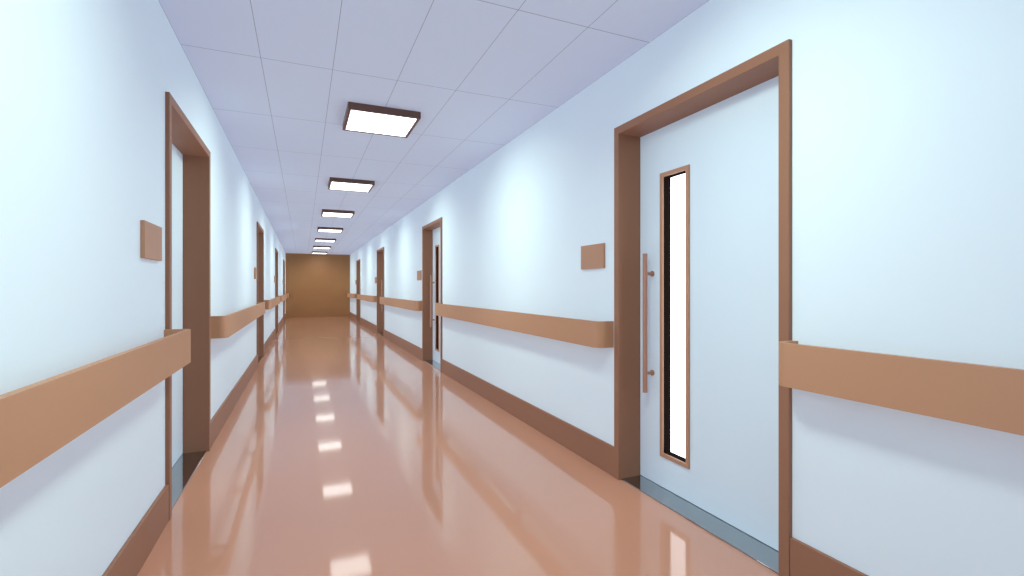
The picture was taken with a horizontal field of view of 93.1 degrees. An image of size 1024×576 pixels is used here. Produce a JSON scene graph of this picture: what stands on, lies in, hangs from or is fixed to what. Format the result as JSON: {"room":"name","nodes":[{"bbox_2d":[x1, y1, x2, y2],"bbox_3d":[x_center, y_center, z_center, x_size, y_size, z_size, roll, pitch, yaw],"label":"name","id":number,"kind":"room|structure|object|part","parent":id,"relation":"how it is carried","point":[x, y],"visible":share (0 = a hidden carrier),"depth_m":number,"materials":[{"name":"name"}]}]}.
{"room":"hospital interior","nodes":[
{"label":"hospital interior","id":0,"kind":"room"},
{"bbox_2d":[0,0,285,575],"bbox_3d":[-4.547,-0.107,8.549,0.250,2.685,25.300,0,0,-23],"label":"wall","id":1,"kind":"structure","parent":0,"point":[84,84],"depth_m":1.66,"materials":[{"name":"white paint"}]},
{"bbox_2d":[0,329,190,487],"bbox_3d":[-0.577,0.305,-0.195,0.125,0.173,6.058,0,0,-23],"label":"handrail","id":2,"kind":"object","parent":1,"relation":"attached to","point":[37,419],"visible":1,"depth_m":1.26,"materials":[{"name":"brown wood"}]},
{"bbox_2d":[140,220,161,260],"bbox_3d":[-1.713,-0.220,2.306,0.018,0.170,0.290,0,0,-23],"label":"door sign","id":3,"kind":"object","parent":1,"relation":"attached to","point":[150,234],"visible":1,"depth_m":2.26,"materials":[{"name":"orange metal"}]},
{"bbox_2d":[165,92,210,520],"bbox_3d":[-2.180,0.098,3.090,0.260,2.275,1.240,0,0,-23],"label":"door","id":4,"kind":"structure","parent":1,"relation":"in","point":[187,157],"depth_m":3.60,"materials":[{"name":"brown wood"}]},
{"bbox_2d":[102,313,285,575],"bbox_3d":[-4.425,1.137,8.601,0.017,0.195,25.300,0,0,-23],"label":"baseboard","id":5,"kind":"structure","parent":1,"relation":"attached to","point":[135,551],"depth_m":2.34,"materials":[{"name":"brown wood"}]},
{"bbox_2d":[211,302,264,338],"bbox_3d":[-3.113,0.305,5.692,0.125,0.173,4.178,0,0,-23],"label":"handrail","id":6,"kind":"object","parent":1,"relation":"attached to","point":[225,326],"visible":0.99,"depth_m":4.19,"materials":[{"name":"brown wood"}]},
{"bbox_2d":[254,267,256,278],"bbox_3d":[-3.876,-0.220,7.330,0.018,0.170,0.290,0,0,-23],"label":"door sign","id":7,"kind":"object","parent":1,"relation":"attached to","point":[255,269],"visible":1,"depth_m":7.23,"materials":[{"name":"orange metal"}]},
{"bbox_2d":[257,222,263,362],"bbox_3d":[-4.343,0.098,8.114,0.260,2.275,1.240,0,0,-23],"label":"door","id":8,"kind":"structure","parent":1,"relation":"in","point":[260,232],"depth_m":8.67,"materials":[{"name":"brown wood"}]},
{"bbox_2d":[264,296,279,309],"bbox_3d":[-5.276,0.305,10.716,0.125,0.173,4.178,0,0,-23],"label":"handrail","id":9,"kind":"object","parent":1,"relation":"attached to","point":[269,304],"visible":0.85,"depth_m":9.39,"materials":[{"name":"brown wood"}]},
{"bbox_3d":[-5.230,0.305,10.736,0.024,0.173,4.058,0,0,-23],"label":"rail","id":10,"kind":"part","parent":9,"relation":"part of","materials":[{"name":"brown wood"}]},
{"bbox_2d":[275,248,277,332],"bbox_3d":[-6.507,0.098,13.137,0.260,2.275,1.240,0,0,-23],"label":"door","id":11,"kind":"structure","parent":1,"relation":"in","point":[276,250],"depth_m":13.70,"materials":[{"name":"brown wood"}]},
{"bbox_2d":[280,294,286,301],"bbox_3d":[-7.440,0.305,15.740,0.125,0.173,4.178,0,0,-23],"label":"handrail","id":12,"kind":"object","parent":1,"relation":"attached to","point":[283,297],"visible":0.78,"depth_m":14.65,"materials":[{"name":"brown wood"}]},
{"bbox_2d":[283,259,284,319],"bbox_3d":[-8.671,0.098,18.161,0.260,2.275,1.240,0,0,-23],"label":"door","id":13,"kind":"structure","parent":1,"relation":"in","point":[283,259],"depth_m":18.57,"materials":[{"name":"brown wood"}]},
{"bbox_2d":[286,253,349,317],"bbox_3d":[-8.305,-0.107,20.812,3.050,2.685,0.200,0,0,-23],"label":"wall","id":14,"kind":"structure","parent":0,"point":[317,285],"depth_m":20.70,"materials":[{"name":"brown wood"}]},
{"bbox_2d":[158,0,708,254],"bbox_3d":[-3.301,-1.500,9.194,3.050,0.100,25.500,0,0,-23],"label":"ceiling","id":15,"kind":"structure","parent":0,"point":[279,78],"depth_m":3.31,"materials":[{"name":"tile"}]},
{"bbox_2d":[312,251,326,253],"bbox_3d":[-7.771,-1.423,19.573,0.570,0.055,0.570,0,0,-23],"label":"ceiling light","id":16,"kind":"object","parent":15,"relation":"attached to","point":[313,252],"visible":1,"depth_m":19.39,"materials":[{"name":"white plastic"}]},
{"bbox_2d":[313,246,330,248],"bbox_3d":[-6.663,-1.423,17.001,0.570,0.055,0.570,0,0,-23],"label":"ceiling light","id":17,"kind":"object","parent":15,"relation":"attached to","point":[314,247],"visible":1,"depth_m":16.79,"materials":[{"name":"white plastic"}]},
{"bbox_2d":[315,238,335,241],"bbox_3d":[-5.556,-1.423,14.429,0.570,0.055,0.570,0,0,-23],"label":"ceiling light","id":18,"kind":"object","parent":15,"relation":"attached to","point":[316,239],"visible":1,"depth_m":14.26,"materials":[{"name":"white plastic"}]},
{"bbox_2d":[316,240,333,241],"bbox_3d":[-5.556,-1.413,14.429,0.516,0.030,0.516,0,0,-23],"label":"diffuser","id":19,"kind":"object","parent":18,"relation":"attached to","point":[316,240],"depth_m":14.42,"materials":[{"name":"white plastic"}]},
{"bbox_2d":[317,227,342,232],"bbox_3d":[-4.448,-1.423,11.858,0.570,0.055,0.570,0,0,-23],"label":"ceiling light","id":20,"kind":"object","parent":15,"relation":"attached to","point":[319,229],"visible":1,"depth_m":11.69,"materials":[{"name":"white plastic"}]},
{"bbox_2d":[319,229,341,231],"bbox_3d":[-4.448,-1.413,11.858,0.516,0.030,0.516,0,0,-23],"label":"diffuser","id":21,"kind":"object","parent":20,"relation":"attached to","point":[320,230],"depth_m":11.79,"materials":[{"name":"white plastic"}]},
{"bbox_2d":[321,209,354,217],"bbox_3d":[-3.341,-1.423,9.286,0.570,0.055,0.570,0,0,-23],"label":"ceiling light","id":22,"kind":"object","parent":15,"relation":"attached to","point":[325,212],"visible":1,"depth_m":9.11,"materials":[{"name":"white plastic"}]},
{"bbox_2d":[323,212,352,217],"bbox_3d":[-3.341,-1.413,9.286,0.516,0.030,0.516,0,0,-23],"label":"diffuser","id":23,"kind":"object","parent":22,"relation":"attached to","point":[327,214],"depth_m":9.22,"materials":[{"name":"white plastic"}]},
{"bbox_2d":[328,177,374,191],"bbox_3d":[-2.233,-1.423,6.714,0.570,0.055,0.570,0,0,-23],"label":"ceiling light","id":24,"kind":"object","parent":15,"relation":"attached to","point":[343,184],"visible":1,"depth_m":6.56,"materials":[{"name":"white plastic"}]},
{"bbox_2d":[330,182,371,191],"bbox_3d":[-2.233,-1.413,6.714,0.516,0.030,0.516,0,0,-23],"label":"diffuser","id":25,"kind":"object","parent":24,"relation":"attached to","point":[344,186],"depth_m":6.68,"materials":[{"name":"white plastic"}]},
{"bbox_2d":[343,102,420,137],"bbox_3d":[-1.125,-1.423,4.143,0.570,0.055,0.570,0,0,-23],"label":"ceiling light","id":26,"kind":"object","parent":15,"relation":"attached to","point":[359,117],"visible":1,"depth_m":4.05,"materials":[{"name":"white plastic"}]},
{"bbox_2d":[346,110,415,136],"bbox_3d":[-1.125,-1.413,4.143,0.516,0.030,0.516,0,0,-23],"label":"diffuser","id":27,"kind":"object","parent":26,"relation":"attached to","point":[361,121],"depth_m":4.12,"materials":[{"name":"white plastic"}]},
{"bbox_2d":[137,316,778,575],"bbox_3d":[-3.301,1.285,9.194,3.050,0.100,25.500,0,0,-23],"label":"floor","id":28,"kind":"structure","parent":0,"point":[344,452],"depth_m":2.94,"materials":[{"name":"laminate"}]},
{"bbox_2d":[350,0,1023,575],"bbox_3d":[-1.976,-0.107,9.656,0.250,2.685,25.300,0,0,-23],"label":"wall","id":29,"kind":"structure","parent":0,"point":[908,115],"depth_m":1.80,"materials":[{"name":"white paint"}]},
{"bbox_2d":[347,293,355,297],"bbox_3d":[-6.558,0.305,19.823,0.125,0.173,2.960,0,0,-23],"label":"handrail","id":30,"kind":"object","parent":29,"relation":"attached to","point":[350,295],"visible":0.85,"depth_m":19.16,"materials":[{"name":"brown wood"}]},
{"bbox_2d":[356,259,359,321],"bbox_3d":[-5.557,0.098,17.934,0.260,2.275,1.240,0,0,-23],"label":"door","id":31,"kind":"structure","parent":29,"relation":"in","point":[357,261],"depth_m":18.42,"materials":[{"name":"brown wood"}]},
{"bbox_2d":[357,294,376,301],"bbox_3d":[-4.623,0.305,15.330,0.125,0.173,4.277,0,0,-23],"label":"handrail","id":32,"kind":"object","parent":29,"relation":"attached to","point":[359,296],"visible":1,"depth_m":14.40,"materials":[{"name":"brown wood"}]},
{"bbox_2d":[377,247,383,336],"bbox_3d":[-3.362,0.098,12.837,0.260,2.275,1.240,0,0,-23],"label":"door","id":33,"kind":"structure","parent":29,"relation":"in","point":[380,252],"depth_m":13.33,"materials":[{"name":"brown wood"}]},
{"bbox_2d":[380,297,421,310],"bbox_3d":[-2.428,0.305,10.233,0.125,0.173,4.277,0,0,-23],"label":"handrail","id":34,"kind":"object","parent":29,"relation":"attached to","point":[413,305],"visible":1,"depth_m":9.24,"materials":[{"name":"brown wood"}]},
{"bbox_2d":[417,270,421,279],"bbox_3d":[-1.628,-0.220,8.510,0.018,0.170,0.290,0,0,-23],"label":"door sign","id":35,"kind":"object","parent":29,"relation":"attached to","point":[419,273],"visible":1,"depth_m":8.45,"materials":[{"name":"orange metal"}]},
{"bbox_2d":[422,217,441,371],"bbox_3d":[-1.167,0.098,7.740,0.260,2.275,1.240,0,0,-23],"label":"door","id":36,"kind":"structure","parent":29,"relation":"in","point":[431,232],"depth_m":8.22,"materials":[{"name":"brown wood"}]},
{"bbox_3d":[-1.340,0.220,8.149,0.074,0.870,0.036,0,0,-23],"label":"handle","id":37,"kind":"part","parent":36,"relation":"part of","materials":[{"name":"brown metal"}]},
{"bbox_2d":[435,303,613,347],"bbox_3d":[-0.233,0.305,5.135,0.125,0.173,4.277,0,0,-23],"label":"handrail","id":38,"kind":"object","parent":29,"relation":"attached to","point":[595,334],"visible":1,"depth_m":3.89,"materials":[{"name":"brown wood"}]},
{"bbox_2d":[581,243,604,269],"bbox_3d":[0.567,-0.220,3.413,0.018,0.170,0.290,0,0,-23],"label":"door sign","id":39,"kind":"object","parent":29,"relation":"attached to","point":[592,256],"visible":1,"depth_m":3.39,"materials":[{"name":"orange metal"}]},
{"bbox_2d":[350,312,867,575],"bbox_3d":[-2.098,1.137,9.603,0.017,0.195,25.300,0,0,-23],"label":"baseboard","id":40,"kind":"structure","parent":29,"relation":"attached to","point":[805,560],"depth_m":3.76,"materials":[{"name":"brown wood"}]},
{"bbox_2d":[614,39,791,575],"bbox_3d":[1.029,0.098,2.642,0.260,2.275,1.240,0,0,-23],"label":"door","id":41,"kind":"structure","parent":29,"relation":"in","point":[703,176],"depth_m":2.61,"materials":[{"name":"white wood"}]},
{"bbox_3d":[0.855,0.220,3.051,0.074,0.870,0.036,0,0,-23],"label":"handle","id":42,"kind":"part","parent":41,"relation":"part of","materials":[{"name":"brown metal"}]},
{"bbox_2d":[779,340,1023,435],"bbox_3d":[1.982,0.305,-0.008,0.125,0.173,4.377,0,0,-23],"label":"handrail","id":43,"kind":"object","parent":29,"relation":"attached to","point":[985,396],"visible":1,"depth_m":1.52,"materials":[{"name":"brown wood"}]}
]}

